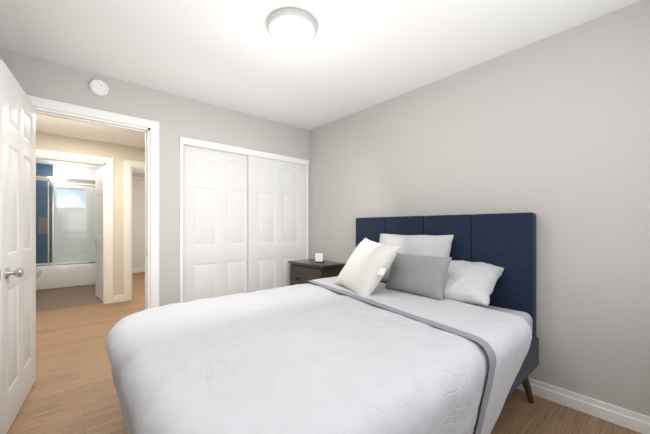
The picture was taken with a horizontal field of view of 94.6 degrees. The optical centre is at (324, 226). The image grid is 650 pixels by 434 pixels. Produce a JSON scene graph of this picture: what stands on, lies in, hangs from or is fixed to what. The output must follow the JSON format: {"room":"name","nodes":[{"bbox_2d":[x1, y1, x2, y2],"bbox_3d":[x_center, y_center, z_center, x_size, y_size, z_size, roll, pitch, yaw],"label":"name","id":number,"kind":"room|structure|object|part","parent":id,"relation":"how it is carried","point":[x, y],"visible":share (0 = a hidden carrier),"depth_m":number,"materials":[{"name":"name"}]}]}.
{"room":"bedroom","nodes":[
{"label":"bedroom","id":0,"kind":"room"},
{"bbox_2d":[36,163,97,262],"bbox_3d":[-5.813,-0.060,6.077,2.220,2.440,0.120,0,0,-41],"label":"wall","id":1,"kind":"structure","parent":0,"point":[47,170],"depth_m":6.31,"materials":[{"name":"white tile"}]},
{"bbox_2d":[39,217,47,233],"bbox_3d":[-5.712,-0.030,6.084,0.140,0.340,0.006,0,0,-41],"label":"wall niche","id":2,"kind":"object","parent":1,"relation":"attached to","point":[44,224],"depth_m":6.08,"materials":[{"name":"grey tile"}]},
{"bbox_2d":[54,185,86,208],"bbox_3d":[-5.411,-0.625,6.392,0.530,0.480,0.092,0,0,-41],"label":"window","id":3,"kind":"structure","parent":1,"relation":"in","point":[81,199],"depth_m":6.40,"materials":[{"name":"white"}]},
{"bbox_2d":[36,132,144,295],"bbox_3d":[-3.149,-0.060,4.736,2.520,2.440,0.100,0,0,-41],"label":"wall","id":4,"kind":"structure","parent":0,"point":[119,153],"depth_m":4.61,"materials":[{"name":"beige paint"}]},
{"bbox_2d":[36,149,113,303],"bbox_3d":[-3.644,0.055,4.306,0.990,2.210,0.136,0,0,-41],"label":"door frame","id":5,"kind":"structure","parent":4,"relation":"attached to","point":[108,231],"depth_m":4.53,"materials":[{"name":"white wood"}]},
{"bbox_2d":[93,166,102,300],"bbox_3d":[-3.639,0.104,4.837,0.141,2.095,0.714,0,0,-41],"label":"bathroom door","id":6,"kind":"structure","parent":4,"relation":"in","point":[98,240],"depth_m":4.83,"materials":[{"name":"white wood"}]},
{"bbox_2d":[114,295,123,302],"bbox_3d":[-3.183,1.107,4.629,0.130,0.105,0.016,0,0,-41],"label":"baseboard","id":7,"kind":"structure","parent":4,"relation":"attached to","point":[118,298],"depth_m":4.63,"materials":[{"name":"white wood"}]},
{"bbox_2d":[124,160,144,300],"bbox_3d":[-2.810,0.055,5.031,0.960,2.210,0.136,0,0,-41],"label":"trim","id":8,"kind":"structure","parent":4,"relation":"attached to","point":[129,165],"depth_m":4.70,"materials":[{"name":"white wood"}]},
{"bbox_2d":[132,176,144,268],"bbox_3d":[-4.522,-0.060,7.915,2.160,2.440,0.100,0,0,-41],"label":"wall","id":9,"kind":"structure","parent":0,"point":[138,222],"depth_m":7.64,"materials":[{"name":"white paint"}]},
{"bbox_2d":[132,268,144,272],"bbox_3d":[-4.476,1.107,7.878,2.200,0.105,0.016,0,0,-41],"label":"baseboard","id":10,"kind":"structure","parent":9,"relation":"attached to","point":[137,270],"depth_m":7.63,"materials":[{"name":"white wood"}]},
{"bbox_2d":[0,48,309,306],"bbox_3d":[-1.352,-0.060,3.065,2.940,2.440,0.120,0,0,-41],"label":"wall","id":11,"kind":"structure","parent":0,"point":[176,117],"depth_m":2.86,"materials":[{"name":"grey paint"}]},
{"bbox_2d":[0,59,35,433],"bbox_3d":[-1.994,0.128,1.906,0.186,2.048,0.805,0,0,-41],"label":"bedroom door","id":12,"kind":"structure","parent":11,"relation":"in","point":[17,244],"depth_m":1.84,"materials":[{"name":"white wood"}]},
{"bbox_2d":[27,95,158,309],"bbox_3d":[-1.956,0.090,2.540,0.960,2.140,0.156,0,0,-41],"label":"door frame","id":13,"kind":"structure","parent":11,"relation":"attached to","point":[69,111],"depth_m":2.75,"materials":[{"name":"white wood"}]},
{"bbox_2d":[89,79,108,95],"bbox_3d":[-1.882,-1.165,2.501,0.136,0.136,0.036,0,0,-41],"label":"smoke detector","id":14,"kind":"object","parent":11,"relation":"attached to","point":[98,87],"visible":1,"depth_m":2.49,"materials":[{"name":"white plastic"}]},
{"bbox_2d":[183,145,246,301],"bbox_3d":[-1.130,0.168,3.264,0.810,1.965,0.030,0,0,-41],"label":"closet door","id":15,"kind":"structure","parent":11,"relation":"in","point":[214,224],"depth_m":3.20,"materials":[{"name":"white wood"}]},
{"bbox_2d":[180,136,308,302],"bbox_3d":[-0.854,0.140,3.483,1.580,2.040,0.142,0,0,-41],"label":"trim","id":16,"kind":"structure","parent":11,"relation":"attached to","point":[190,142],"depth_m":3.20,"materials":[{"name":"white wood"}]},
{"bbox_2d":[247,156,304,292],"bbox_3d":[-0.574,0.168,3.695,0.810,1.965,0.030,0,0,-41],"label":"closet door","id":17,"kind":"structure","parent":11,"relation":"in","point":[275,216],"depth_m":3.64,"materials":[{"name":"white wood"}]},
{"bbox_2d":[0,0,640,176],"bbox_3d":[-2.207,-1.330,3.667,4.300,0.100,9.350,0,0,-41],"label":"ceiling","id":18,"kind":"structure","parent":0,"point":[352,57],"depth_m":2.12,"materials":[{"name":"white paint"}]},
{"bbox_2d":[267,8,316,45],"bbox_3d":[-0.207,-1.253,1.900,0.316,0.054,0.316,0,0,-41],"label":"ceiling light","id":19,"kind":"object","parent":18,"relation":"attached to","point":[292,26],"visible":1,"depth_m":1.85,"materials":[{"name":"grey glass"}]},
{"bbox_2d":[7,272,641,433],"bbox_3d":[-2.207,1.210,3.667,4.300,0.101,9.350,0,0,-41],"label":"floor","id":20,"kind":"structure","parent":0,"point":[81,399],"depth_m":2.15,"materials":[{"name":"wood"}]},
{"bbox_2d":[36,269,40,278],"bbox_3d":[-5.168,0.765,4.929,0.746,0.790,0.440,0,0,-41],"label":"toilet","id":21,"kind":"object","parent":20,"relation":"on","point":[38,271],"visible":0.12,"depth_m":5.10,"materials":[{"name":"white ceramic"}]},
{"bbox_2d":[36,176,94,289],"bbox_3d":[-5.362,0.110,5.877,1.598,2.100,0.769,0,0,-41],"label":"bathtub","id":22,"kind":"object","parent":20,"relation":"on","point":[53,275],"visible":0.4,"depth_m":5.72,"materials":[{"name":"white ceramic"}]},
{"bbox_2d":[288,253,345,285],"bbox_3d":[-0.105,0.738,3.539,0.394,0.843,0.642,0,0,-41],"label":"nightstand","id":23,"kind":"object","parent":20,"relation":"on","point":[305,270],"visible":0.35,"depth_m":3.41,"materials":[{"name":"brown wood"}]},
{"bbox_2d":[106,212,538,433],"bbox_3d":[0.095,0.535,1.870,2.292,1.266,1.752,0,0,-41],"label":"bed","id":24,"kind":"object","parent":20,"relation":"on","point":[412,325],"visible":1,"depth_m":1.32,"materials":[{"name":"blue fabric"}]},
{"bbox_2d":[106,283,490,433],"bbox_3d":[-0.160,0.827,1.650,1.619,0.682,1.727,0,0,-41],"label":"duvet","id":25,"kind":"object","parent":24,"relation":"on","point":[306,358],"depth_m":1.13,"materials":[{"name":"grey fabric"}]},
{"bbox_2d":[335,237,399,301],"bbox_3d":[0.311,0.308,2.346,0.401,0.428,0.588,0,0,-41],"label":"pillow","id":26,"kind":"object","parent":24,"relation":"on","point":[362,273],"depth_m":2.23,"materials":[{"name":"white fabric"}]},
{"bbox_2d":[373,233,453,292],"bbox_3d":[0.723,0.279,2.561,0.213,0.440,0.719,0,0,-41],"label":"pillow","id":27,"kind":"object","parent":24,"relation":"on","point":[425,244],"depth_m":2.45,"materials":[{"name":"grey fabric"}]},
{"bbox_2d":[385,251,451,300],"bbox_3d":[0.668,0.344,2.204,0.188,0.284,0.511,0,0,-41],"label":"pillow","id":28,"kind":"object","parent":24,"relation":"on","point":[420,276],"depth_m":2.11,"materials":[{"name":"grey fabric"}]},
{"bbox_3d":[0.887,0.413,2.630,0.100,1.023,1.611,0,0,-41],"label":"headboard","id":29,"kind":"part","parent":24,"relation":"part of","materials":[{"name":"blue fabric"}]},
{"bbox_2d":[310,0,649,416],"bbox_3d":[0.983,-0.060,2.710,0.120,2.440,3.720,0,0,-41],"label":"wall","id":30,"kind":"structure","parent":0,"point":[552,132],"depth_m":2.00,"materials":[{"name":"grey paint"}]},
{"bbox_2d":[516,378,649,433],"bbox_3d":[0.922,1.107,2.677,0.016,0.105,3.450,0,0,-41],"label":"baseboard","id":31,"kind":"structure","parent":30,"relation":"attached to","point":[626,418],"depth_m":1.84,"materials":[{"name":"white wood"}]}
]}

